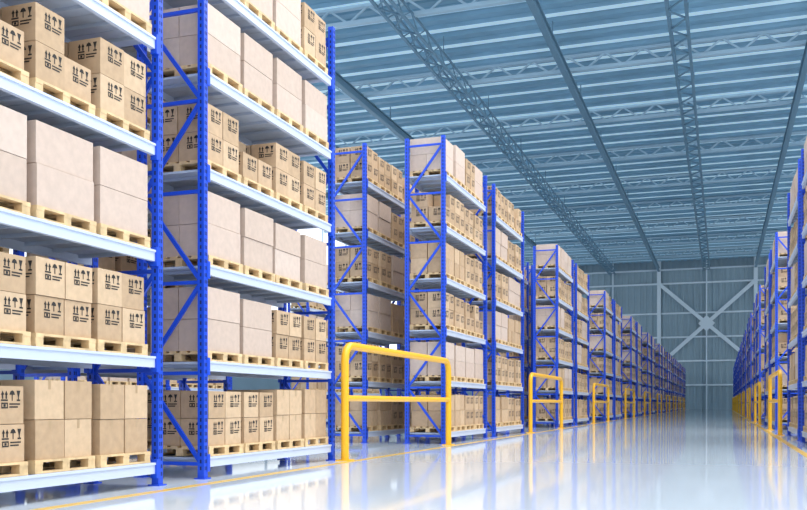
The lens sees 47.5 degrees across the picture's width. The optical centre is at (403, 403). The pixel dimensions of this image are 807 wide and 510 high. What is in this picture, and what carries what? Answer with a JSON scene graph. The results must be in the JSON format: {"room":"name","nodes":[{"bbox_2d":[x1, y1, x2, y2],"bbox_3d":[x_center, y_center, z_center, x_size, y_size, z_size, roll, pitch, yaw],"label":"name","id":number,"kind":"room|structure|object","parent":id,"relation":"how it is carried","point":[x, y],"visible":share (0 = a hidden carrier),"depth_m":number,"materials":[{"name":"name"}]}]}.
{"room":"warehouse","nodes":[
{"label":"warehouse","id":0,"kind":"room"},
{"bbox_2d":[0,230,404,395],"bbox_3d":[-35.707,-17.500,126.145,0.300,37.500,265.150,0,0,19],"label":"wall","id":1,"kind":"structure","parent":0,"point":[238,383],"depth_m":155.09,"materials":[{"name":"white metal"}]},
{"bbox_2d":[0,409,806,509],"bbox_3d":[21.132,1.400,106.464,120.000,0.300,265.000,0,0,19],"label":"floor","id":2,"kind":"structure","parent":0,"point":[689,459],"depth_m":15.58,"materials":[{"name":"white concrete"}]},
{"bbox_2d":[0,247,24,379],"bbox_3d":[-7.699,-3.597,12.586,1.390,9.694,5.540,0,0,19],"label":"rack","id":3,"kind":"object","parent":2,"relation":"on","point":[18,371],"visible":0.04,"depth_m":14.84,"materials":[{"name":"blue metal"}]},
{"bbox_2d":[0,0,166,492],"bbox_3d":[-5.215,-3.562,11.722,1.390,9.624,5.540,0,0,19],"label":"rack","id":4,"kind":"object","parent":2,"relation":"on","point":[71,99],"visible":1,"depth_m":12.54,"materials":[{"name":"blue paint"}]},
{"bbox_2d":[34,306,151,389],"bbox_3d":[-12.026,-3.597,35.921,1.390,9.694,5.540,0,0,19],"label":"rack","id":5,"kind":"object","parent":2,"relation":"on","point":[107,380],"visible":0.02,"depth_m":35.80,"materials":[{"name":"metal"}]},
{"bbox_2d":[25,0,230,460],"bbox_3d":[-5.519,-3.597,18.858,1.390,9.694,5.540,0,0,19],"label":"rack","id":6,"kind":"object","parent":2,"relation":"on","point":[117,263],"visible":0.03,"depth_m":18.18,"materials":[{"name":"blue metal"}]},
{"bbox_2d":[163,377,231,390],"bbox_3d":[-9.846,-3.550,42.193,1.390,9.600,5.540,0,0,19],"label":"rack","id":7,"kind":"object","parent":2,"relation":"on","point":[167,384],"visible":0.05,"depth_m":41.35,"materials":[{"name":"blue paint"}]},
{"bbox_2d":[133,0,336,479],"bbox_3d":[-3.034,-3.597,17.994,1.390,9.694,5.540,0,0,19],"label":"rack","id":8,"kind":"object","parent":2,"relation":"on","point":[242,108],"visible":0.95,"depth_m":16.85,"materials":[{"name":"blue paint"}]},
{"bbox_2d":[288,265,344,423],"bbox_3d":[-5.213,-3.597,55.520,1.390,9.694,5.540,0,0,19],"label":"rack","id":9,"kind":"object","parent":2,"relation":"on","point":[302,306],"visible":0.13,"depth_m":53.89,"materials":[{"name":"metal"}]},
{"bbox_2d":[335,291,381,395],"bbox_3d":[-3.032,-3.550,61.792,1.390,9.600,5.540,0,0,19],"label":"rack","id":10,"kind":"object","parent":2,"relation":"on","point":[351,391],"visible":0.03,"depth_m":60.73,"materials":[{"name":"metal"}]},
{"bbox_2d":[31,409,686,509],"bbox_3d":[31.715,1.248,114.431,0.180,0.002,237.000,0,0,19],"label":"floor marking","id":11,"kind":"object","parent":2,"relation":"on","point":[195,485],"depth_m":15.23,"materials":[{"name":"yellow paint"}]},
{"bbox_2d":[335,143,418,442],"bbox_3d":[-0.928,-3.550,32.063,1.390,9.600,5.540,0,0,19],"label":"rack","id":12,"kind":"object","parent":2,"relation":"on","point":[371,269],"visible":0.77,"depth_m":30.20,"materials":[{"name":"blue paint"}]},
{"bbox_2d":[335,342,454,460],"bbox_3d":[0.036,-0.068,24.041,0.320,2.636,8.420,0,0,19],"label":"guard rail","id":13,"kind":"object","parent":2,"relation":"on","point":[345,397],"visible":0.98,"depth_m":21.79,"materials":[{"name":"yellow metal"}]},
{"bbox_2d":[410,391,436,396],"bbox_3d":[1.601,-3.597,75.120,1.390,9.694,5.540,0,0,19],"label":"rack","id":14,"kind":"object","parent":2,"relation":"on","point":[431,392],"visible":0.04,"depth_m":73.83,"materials":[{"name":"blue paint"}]},
{"bbox_2d":[396,191,465,435],"bbox_3d":[1.252,-3.597,38.334,1.390,9.694,5.540,0,0,19],"label":"rack","id":15,"kind":"object","parent":2,"relation":"on","point":[401,303],"visible":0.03,"depth_m":36.02,"materials":[{"name":"blue metal"}]},
{"bbox_2d":[403,135,486,443],"bbox_3d":[1.556,-3.597,31.199,1.390,9.694,5.540,0,0,19],"label":"rack","id":16,"kind":"object","parent":2,"relation":"on","point":[450,186],"visible":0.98,"depth_m":29.19,"materials":[{"name":"blue paint"}]},
{"bbox_2d":[472,353,491,396],"bbox_3d":[8.415,-3.597,94.719,1.390,9.694,5.540,0,0,19],"label":"rack","id":17,"kind":"object","parent":2,"relation":"on","point":[476,393],"visible":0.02,"depth_m":92.37,"materials":[{"name":"blue paint"}]},
{"bbox_2d":[460,183,524,436],"bbox_3d":[3.737,-3.550,37.471,1.390,9.600,5.540,0,0,19],"label":"rack","id":18,"kind":"object","parent":2,"relation":"on","point":[505,259],"visible":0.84,"depth_m":36.50,"materials":[{"name":"blue painted steel"},{"name":"pale steel"},{"name":"tan cardboard"}]},
{"bbox_2d":[487,262,528,424],"bbox_3d":[5.886,-3.597,51.662,1.390,9.694,5.540,0,0,19],"label":"rack","id":19,"kind":"object","parent":2,"relation":"on","point":[526,280],"visible":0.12,"depth_m":53.38,"materials":[{"name":"blue painted steel"},{"name":"pale steel"},{"name":"tan cardboard"}]},
{"bbox_2d":[511,265,548,398],"bbox_3d":[8.066,-3.597,57.934,1.390,9.694,5.540,0,0,19],"label":"rack","id":20,"kind":"object","parent":2,"relation":"on","point":[531,266],"visible":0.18,"depth_m":55.44,"materials":[{"name":"blue metal"}]},
{"bbox_2d":[526,372,562,432],"bbox_3d":[6.850,-0.068,43.641,0.320,2.636,8.420,0,0,19],"label":"guard rail","id":21,"kind":"object","parent":2,"relation":"on","point":[531,401],"visible":0.97,"depth_m":40.53,"materials":[{"name":"yellow metal"}]},
{"bbox_2d":[533,244,574,427],"bbox_3d":[8.370,-3.597,50.798,1.390,9.694,5.540,0,0,19],"label":"rack","id":22,"kind":"object","parent":2,"relation":"on","point":[554,266],"visible":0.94,"depth_m":48.55,"materials":[{"name":"blue painted steel"},{"name":"pale steel"},{"name":"tan cardboard"}]},
{"bbox_2d":[553,319,579,398],"bbox_3d":[12.700,-3.597,71.261,1.390,9.694,5.540,0,0,19],"label":"rack","id":23,"kind":"object","parent":2,"relation":"on","point":[578,370],"visible":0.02,"depth_m":72.81,"materials":[{"name":"blue metal"}]},
{"bbox_2d":[555,263,588,424],"bbox_3d":[10.550,-3.550,57.070,1.390,9.600,5.540,0,0,19],"label":"rack","id":24,"kind":"object","parent":2,"relation":"on","point":[581,280],"visible":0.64,"depth_m":56.47,"materials":[{"name":"blue painted steel"},{"name":"pale steel"},{"name":"tan cardboard"}]},
{"bbox_2d":[566,311,590,413],"bbox_3d":[14.880,-3.597,77.533,1.390,9.694,5.540,0,0,19],"label":"rack","id":25,"kind":"object","parent":2,"relation":"on","point":[582,345],"visible":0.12,"depth_m":77.05,"materials":[{"name":"blue metal"}]},
{"bbox_2d":[591,354,609,399],"bbox_3d":[19.513,-3.597,90.861,1.390,9.694,5.540,0,0,19],"label":"rack","id":26,"kind":"object","parent":2,"relation":"on","point":[591,354],"visible":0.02,"depth_m":88.56,"materials":[{"name":"metal"}]},
{"bbox_2d":[592,383,609,422],"bbox_3d":[13.664,-0.068,63.240,0.320,2.636,8.420,0,0,19],"label":"guard rail","id":27,"kind":"object","parent":2,"relation":"on","point":[594,384],"visible":0.94,"depth_m":61.58,"materials":[{"name":"yellow metal"}]},
{"bbox_2d":[589,290,613,420],"bbox_3d":[15.184,-3.597,70.398,1.390,9.694,5.540,0,0,19],"label":"rack","id":28,"kind":"object","parent":2,"relation":"on","point":[601,325],"visible":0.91,"depth_m":68.14,"materials":[{"name":"blue painted steel"},{"name":"pale steel"},{"name":"tan cardboard"}]},
{"bbox_2d":[599,300,622,419],"bbox_3d":[17.364,-3.550,76.670,1.390,9.600,5.540,0,0,19],"label":"rack","id":29,"kind":"object","parent":2,"relation":"on","point":[617,310],"visible":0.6,"depth_m":76.26,"materials":[{"name":"blue painted steel"},{"name":"pale steel"},{"name":"tan cardboard"}]},
{"bbox_2d":[618,316,636,416],"bbox_3d":[21.997,-3.597,89.997,1.390,9.694,5.540,0,0,19],"label":"rack","id":30,"kind":"object","parent":2,"relation":"on","point":[629,325],"visible":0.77,"depth_m":87.67,"materials":[{"name":"blue metal"}]},
{"bbox_2d":[623,388,634,418],"bbox_3d":[20.478,-0.068,82.839,0.320,2.636,8.420,0,0,19],"label":"guard rail","id":31,"kind":"object","parent":2,"relation":"on","point":[626,389],"visible":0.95,"depth_m":79.01,"materials":[{"name":"yellow metal"}]},
{"bbox_2d":[625,322,642,415],"bbox_3d":[24.178,-3.597,96.269,1.390,9.694,5.540,0,0,19],"label":"rack","id":32,"kind":"object","parent":2,"relation":"on","point":[639,327],"visible":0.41,"depth_m":96.57,"materials":[{"name":"blue metal"}]},
{"bbox_2d":[638,332,651,414],"bbox_3d":[28.811,-3.597,109.596,1.390,9.694,5.540,0,0,19],"label":"rack","id":33,"kind":"object","parent":2,"relation":"on","point":[646,337],"visible":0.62,"depth_m":107.26,"materials":[{"name":"blue metal"}]},
{"bbox_2d":[643,391,650,415],"bbox_3d":[27.291,-0.068,102.439,0.320,2.636,8.420,0,0,19],"label":"guard rail","id":34,"kind":"object","parent":2,"relation":"on","point":[645,392],"visible":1,"depth_m":106.00,"materials":[{"name":"yellow metal"}]},
{"bbox_2d":[642,336,654,413],"bbox_3d":[30.991,-3.597,115.868,1.390,9.694,5.540,0,0,19],"label":"rack","id":35,"kind":"object","parent":2,"relation":"on","point":[653,339],"visible":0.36,"depth_m":116.17,"materials":[{"name":"blue metal"}]},
{"bbox_2d":[650,343,661,412],"bbox_3d":[35.625,-3.597,129.196,1.390,9.694,5.540,0,0,19],"label":"rack","id":36,"kind":"object","parent":2,"relation":"on","point":[658,348],"visible":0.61,"depth_m":126.78,"materials":[{"name":"blue metal"}]},
{"bbox_2d":[656,393,661,413],"bbox_3d":[34.105,-0.068,122.038,0.320,2.636,8.420,0,0,19],"label":"guard rail","id":37,"kind":"object","parent":2,"relation":"on","point":[657,393],"visible":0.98,"depth_m":119.28,"materials":[{"name":"yellow metal"}]},
{"bbox_2d":[655,346,664,412],"bbox_3d":[37.805,-3.597,135.468,1.390,9.694,5.540,0,0,19],"label":"rack","id":38,"kind":"object","parent":2,"relation":"on","point":[663,349],"visible":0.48,"depth_m":135.92,"materials":[{"name":"blue metal"}]},
{"bbox_2d":[660,352,669,411],"bbox_3d":[42.438,-3.550,148.795,1.390,9.600,5.540,0,0,19],"label":"rack","id":39,"kind":"object","parent":2,"relation":"on","point":[667,355],"visible":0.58,"depth_m":146.36,"materials":[{"name":"blue metal"}]},
{"bbox_2d":[666,395,669,411],"bbox_3d":[40.919,-0.068,141.637,0.320,2.636,8.420,0,0,19],"label":"guard rail","id":40,"kind":"object","parent":2,"relation":"on","point":[666,395],"visible":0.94,"depth_m":140.10,"materials":[{"name":"yellow metal"}]},
{"bbox_2d":[665,354,671,411],"bbox_3d":[44.619,-3.597,155.067,1.390,9.694,5.540,0,0,19],"label":"rack","id":41,"kind":"object","parent":2,"relation":"on","point":[670,354],"visible":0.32,"depth_m":156.48,"materials":[{"name":"blue metal"}]},
{"bbox_2d":[668,357,675,409],"bbox_3d":[49.252,-3.597,168.395,1.390,9.694,5.540,0,0,19],"label":"rack","id":42,"kind":"object","parent":2,"relation":"on","point":[673,358],"visible":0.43,"depth_m":166.09,"materials":[{"name":"blue metal"}]},
{"bbox_2d":[670,360,677,409],"bbox_3d":[51.433,-3.597,174.666,1.390,9.694,5.540,0,0,19],"label":"rack","id":43,"kind":"object","parent":2,"relation":"on","point":[676,360],"visible":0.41,"depth_m":175.16,"materials":[{"name":"blue metal"}]},
{"bbox_2d":[673,396,675,410],"bbox_3d":[47.732,-0.068,161.237,0.320,2.636,8.420,0,0,19],"label":"guard rail","id":44,"kind":"object","parent":2,"relation":"on","point":[673,396],"visible":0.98,"depth_m":159.18,"materials":[{"name":"yellow metal"}]},
{"bbox_2d":[674,363,680,409],"bbox_3d":[56.066,-3.597,187.994,1.390,9.694,5.540,0,0,19],"label":"rack","id":45,"kind":"object","parent":2,"relation":"on","point":[678,364],"visible":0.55,"depth_m":185.92,"materials":[{"name":"blue metal"}]},
{"bbox_2d":[677,365,681,409],"bbox_3d":[58.246,-3.597,194.266,1.390,9.694,5.540,0,0,19],"label":"rack","id":46,"kind":"object","parent":2,"relation":"on","point":[681,365],"visible":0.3,"depth_m":196.56,"materials":[{"name":"blue metal"}]},
{"bbox_2d":[679,367,683,408],"bbox_3d":[62.880,-3.550,207.593,1.390,9.600,5.540,0,0,19],"label":"rack","id":47,"kind":"object","parent":2,"relation":"on","point":[682,367],"visible":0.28,"depth_m":204.89,"materials":[{"name":"blue metal"}]},
{"bbox_2d":[682,368,685,408],"bbox_3d":[65.060,-3.597,213.865,1.390,9.694,5.540,0,0,19],"label":"rack","id":48,"kind":"object","parent":2,"relation":"on","point":[684,368],"visible":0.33,"depth_m":216.04,"materials":[{"name":"blue metal"}]},
{"bbox_2d":[733,367,733,396],"bbox_3d":[74.101,-3.597,203.692,1.390,9.694,5.540,0,0,19],"label":"rack","id":49,"kind":"object","parent":2,"relation":"on","point":[733,367],"visible":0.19,"depth_m":206.34,"materials":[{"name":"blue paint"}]},
{"bbox_2d":[734,364,734,396],"bbox_3d":[69.468,-3.597,190.365,1.390,9.694,5.540,0,0,19],"label":"rack","id":50,"kind":"object","parent":2,"relation":"on","point":[734,364],"visible":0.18,"depth_m":193.04,"materials":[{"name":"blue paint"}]},
{"bbox_2d":[735,362,735,395],"bbox_3d":[67.287,-3.597,184.093,1.390,9.694,5.540,0,0,19],"label":"rack","id":51,"kind":"object","parent":2,"relation":"on","point":[735,362],"visible":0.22,"depth_m":181.70,"materials":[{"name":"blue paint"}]},
{"bbox_2d":[736,358,736,394],"bbox_3d":[60.473,-3.597,164.494,1.390,9.694,5.540,0,0,19],"label":"rack","id":52,"kind":"object","parent":2,"relation":"on","point":[736,358],"visible":0.16,"depth_m":167.14,"materials":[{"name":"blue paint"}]},
{"bbox_2d":[736,395,738,412],"bbox_3d":[50.411,-0.068,138.337,0.320,2.636,8.420,0,0,19],"label":"guard rail","id":53,"kind":"object","parent":2,"relation":"on","point":[736,395],"visible":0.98,"depth_m":134.52,"materials":[{"name":"yellow metal"}]},
{"bbox_2d":[737,354,739,394],"bbox_3d":[55.840,-3.550,151.166,1.390,9.600,5.540,0,0,19],"label":"rack","id":54,"kind":"object","parent":2,"relation":"on","point":[737,354],"visible":0.14,"depth_m":153.83,"materials":[{"name":"blue metal"}]},
{"bbox_2d":[738,350,739,411],"bbox_3d":[53.660,-3.597,144.894,1.390,9.694,5.540,0,0,19],"label":"rack","id":55,"kind":"object","parent":2,"relation":"on","point":[739,350],"visible":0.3,"depth_m":146.14,"materials":[{"name":"blue metal"}]},
{"bbox_2d":[739,393,740,413],"bbox_3d":[43.598,-0.068,118.738,0.320,2.636,8.420,0,0,19],"label":"guard rail","id":56,"kind":"object","parent":2,"relation":"on","point":[739,393],"visible":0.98,"depth_m":115.02,"materials":[{"name":"yellow metal"}]},
{"bbox_2d":[740,342,742,412],"bbox_3d":[46.846,-3.597,125.295,1.390,9.694,5.540,0,0,19],"label":"rack","id":57,"kind":"object","parent":2,"relation":"on","point":[741,344],"visible":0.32,"depth_m":123.12,"materials":[{"name":"metal"}]},
{"bbox_2d":[742,391,744,415],"bbox_3d":[36.784,-0.068,99.138,0.320,2.636,8.420,0,0,19],"label":"guard rail","id":58,"kind":"object","parent":2,"relation":"on","point":[743,392],"visible":0.94,"depth_m":95.28,"materials":[{"name":"yellow metal"}]},
{"bbox_2d":[743,337,752,400],"bbox_3d":[42.213,-3.597,111.967,1.390,9.694,5.540,0,0,19],"label":"rack","id":59,"kind":"object","parent":2,"relation":"on","point":[743,337],"visible":0.23,"depth_m":113.86,"materials":[{"name":"blue metal"}]},
{"bbox_2d":[744,330,752,414],"bbox_3d":[40.032,-3.597,105.695,1.390,9.694,5.540,0,0,19],"label":"rack","id":60,"kind":"object","parent":2,"relation":"on","point":[745,333],"visible":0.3,"depth_m":103.53,"materials":[{"name":"blue metal"}]},
{"bbox_2d":[746,387,750,418],"bbox_3d":[29.970,-0.068,79.539,0.320,2.636,8.420,0,0,19],"label":"guard rail","id":61,"kind":"object","parent":2,"relation":"on","point":[749,388],"visible":0.97,"depth_m":75.97,"materials":[{"name":"yellow metal"}]},
{"bbox_2d":[747,319,752,416],"bbox_3d":[35.399,-3.597,92.368,1.390,9.694,5.540,0,0,19],"label":"rack","id":62,"kind":"object","parent":2,"relation":"on","point":[748,319],"visible":0.25,"depth_m":89.99,"materials":[{"name":"blue metal"}]},
{"bbox_2d":[749,313,763,417],"bbox_3d":[33.219,-3.550,86.096,1.390,9.600,5.540,0,0,19],"label":"rack","id":63,"kind":"object","parent":2,"relation":"on","point":[751,314],"visible":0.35,"depth_m":83.72,"materials":[{"name":"blue metal"}]},
{"bbox_2d":[754,382,760,423],"bbox_3d":[23.157,-0.068,59.940,0.320,2.636,8.420,0,0,19],"label":"guard rail","id":64,"kind":"object","parent":2,"relation":"on","point":[758,384],"visible":1,"depth_m":56.23,"materials":[{"name":"yellow metal"}]},
{"bbox_2d":[753,298,767,418],"bbox_3d":[28.585,-3.597,72.768,1.390,9.694,5.540,0,0,19],"label":"rack","id":65,"kind":"object","parent":2,"relation":"on","point":[754,304],"visible":0.14,"depth_m":75.39,"materials":[{"name":"blue metal"}]},
{"bbox_2d":[756,285,774,420],"bbox_3d":[26.405,-3.550,66.497,1.390,9.600,5.540,0,0,19],"label":"rack","id":66,"kind":"object","parent":2,"relation":"on","point":[760,295],"visible":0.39,"depth_m":64.36,"materials":[{"name":"blue metal"}]},
{"bbox_2d":[732,410,806,457],"bbox_3d":[40.754,1.248,111.289,0.180,0.002,237.000,0,0,19],"label":"floor marking","id":67,"kind":"object","parent":2,"relation":"on","point":[795,448],"depth_m":31.30,"materials":[{"name":"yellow paint"}]},
{"bbox_2d":[766,370,784,435],"bbox_3d":[16.343,-0.068,40.340,0.320,2.636,8.420,0,0,19],"label":"guard rail","id":68,"kind":"object","parent":2,"relation":"on","point":[778,372],"visible":1,"depth_m":37.15,"materials":[{"name":"yellow metal"}]},
{"bbox_2d":[764,253,792,424],"bbox_3d":[21.771,-3.597,53.169,1.390,9.694,5.540,0,0,19],"label":"rack","id":69,"kind":"object","parent":2,"relation":"on","point":[767,268],"visible":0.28,"depth_m":54.68,"materials":[{"name":"blue metal"}]},
{"bbox_2d":[770,231,797,429],"bbox_3d":[19.591,-3.597,46.897,1.390,9.694,5.540,0,0,19],"label":"rack","id":70,"kind":"object","parent":2,"relation":"on","point":[778,254],"visible":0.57,"depth_m":44.71,"materials":[{"name":"blue metal"}]},
{"bbox_2d":[786,159,806,440],"bbox_3d":[14.958,-3.597,33.570,1.390,9.694,5.540,0,0,19],"label":"rack","id":71,"kind":"object","parent":2,"relation":"on","point":[794,197],"visible":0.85,"depth_m":33.92,"materials":[{"name":"blue metal"}]},
{"bbox_2d":[799,137,806,441],"bbox_3d":[12.777,-3.597,27.298,1.390,9.694,5.540,0,0,19],"label":"rack","id":72,"kind":"object","parent":2,"relation":"on","point":[803,151],"visible":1,"depth_m":29.90,"materials":[{"name":"blue metal"}]},
{"bbox_2d":[300,0,806,265],"bbox_3d":[21.296,-36.375,106.937,120.000,0.950,266.000,0,0,19],"label":"ceiling","id":73,"kind":"structure","parent":0,"point":[505,33],"depth_m":108.34,"materials":[{"name":"blue"}]},
{"bbox_2d":[314,0,525,29],"bbox_3d":[10.985,-35.035,77.278,120.108,1.710,0.500,0,0,19],"label":"roof truss","id":74,"kind":"object","parent":73,"relation":"attached to","point":[474,4],"visible":0.28,"depth_m":81.26,"materials":[{"name":"blue metal"}]},
{"bbox_2d":[326,63,536,247],"bbox_3d":[-0.601,-34.580,113.385,0.560,2.620,263.800,0,0,19],"label":"roof beam","id":75,"kind":"structure","parent":73,"relation":"attached to","point":[342,83],"depth_m":104.80,"materials":[{"name":"grey metal"}]},
{"bbox_2d":[369,0,615,274],"bbox_3d":[10.161,-34.425,109.623,1.720,2.930,263.838,0,0,19],"label":"girder","id":76,"kind":"object","parent":73,"relation":"attached to","point":[382,10],"visible":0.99,"depth_m":103.93,"materials":[{"name":"grey metal"}]},
{"bbox_2d":[324,191,789,232],"bbox_3d":[40.867,-35.035,163.232,120.108,1.710,0.500,0,0,19],"label":"roof truss","id":77,"kind":"object","parent":73,"relation":"attached to","point":[786,192],"visible":0.45,"depth_m":161.53,"materials":[{"name":"blue metal"}]},
{"bbox_2d":[315,25,806,101],"bbox_3d":[16.961,-35.035,94.469,120.108,1.710,0.500,0,0,19],"label":"roof truss","id":78,"kind":"object","parent":73,"relation":"attached to","point":[767,33],"visible":0.59,"depth_m":93.58,"materials":[{"name":"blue metal"}]},
{"bbox_2d":[326,165,797,211],"bbox_3d":[34.891,-35.035,146.041,120.108,1.710,0.500,0,0,19],"label":"roof truss","id":79,"kind":"object","parent":73,"relation":"attached to","point":[787,166],"visible":0.48,"depth_m":144.23,"materials":[{"name":"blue metal"}]},
{"bbox_2d":[327,86,806,147],"bbox_3d":[22.938,-35.035,111.660,120.108,1.710,0.500,0,0,19],"label":"roof truss","id":80,"kind":"object","parent":73,"relation":"attached to","point":[778,102],"visible":0.59,"depth_m":111.29,"materials":[{"name":"blue metal"}]},
{"bbox_2d":[327,131,806,185],"bbox_3d":[28.914,-35.035,128.850,120.108,1.710,0.500,0,0,19],"label":"roof truss","id":81,"kind":"object","parent":73,"relation":"attached to","point":[793,143],"visible":0.5,"depth_m":127.09,"materials":[{"name":"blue metal"}]},
{"bbox_2d":[526,0,659,271],"bbox_3d":[20.935,-34.580,105.898,0.560,2.620,263.800,0,0,19],"label":"roof beam","id":82,"kind":"structure","parent":73,"relation":"attached to","point":[535,7],"depth_m":102.41,"materials":[{"name":"grey metal"}]},
{"bbox_2d":[524,245,772,264],"bbox_3d":[58.796,-35.035,214.804,120.108,1.710,0.500,0,0,19],"label":"roof truss","id":83,"kind":"object","parent":73,"relation":"attached to","point":[754,246],"visible":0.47,"depth_m":213.57,"materials":[{"name":"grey metal"}]},
{"bbox_2d":[517,229,786,252],"bbox_3d":[52.820,-35.035,197.613,120.108,1.710,0.500,0,0,19],"label":"roof truss","id":84,"kind":"object","parent":73,"relation":"attached to","point":[757,232],"visible":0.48,"depth_m":196.18,"materials":[{"name":"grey metal"}]},
{"bbox_2d":[524,212,786,237],"bbox_3d":[46.843,-35.035,180.423,120.108,1.710,0.500,0,0,19],"label":"roof truss","id":85,"kind":"object","parent":73,"relation":"attached to","point":[784,213],"visible":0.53,"depth_m":178.93,"materials":[{"name":"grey metal"}]},
{"bbox_2d":[664,0,709,270],"bbox_3d":[31.696,-34.425,102.136,1.720,2.930,263.838,0,0,19],"label":"girder","id":86,"kind":"object","parent":73,"relation":"attached to","point":[668,7],"visible":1,"depth_m":103.35,"materials":[{"name":"grey metal"}]},
{"bbox_2d":[755,40,806,266],"bbox_3d":[42.470,-34.580,98.411,0.560,2.620,263.800,0,0,19],"label":"roof beam","id":87,"kind":"structure","parent":73,"relation":"attached to","point":[802,74],"depth_m":116.09,"materials":[{"name":"grey metal"}]},
{"bbox_2d":[466,256,768,408],"bbox_3d":[64.674,-17.500,231.712,120.000,37.500,0.600,0,0,19],"label":"wall","id":88,"kind":"structure","parent":0,"point":[632,299],"depth_m":228.68,"materials":[{"name":"grey metal"}]},
{"bbox_2d":[584,257,765,408],"bbox_3d":[64.403,-17.500,230.932,120.000,37.500,0.950,0,0,19],"label":"trim","id":89,"kind":"structure","parent":0,"point":[706,322],"depth_m":227.74,"materials":[{"name":"white metal"}]}
]}

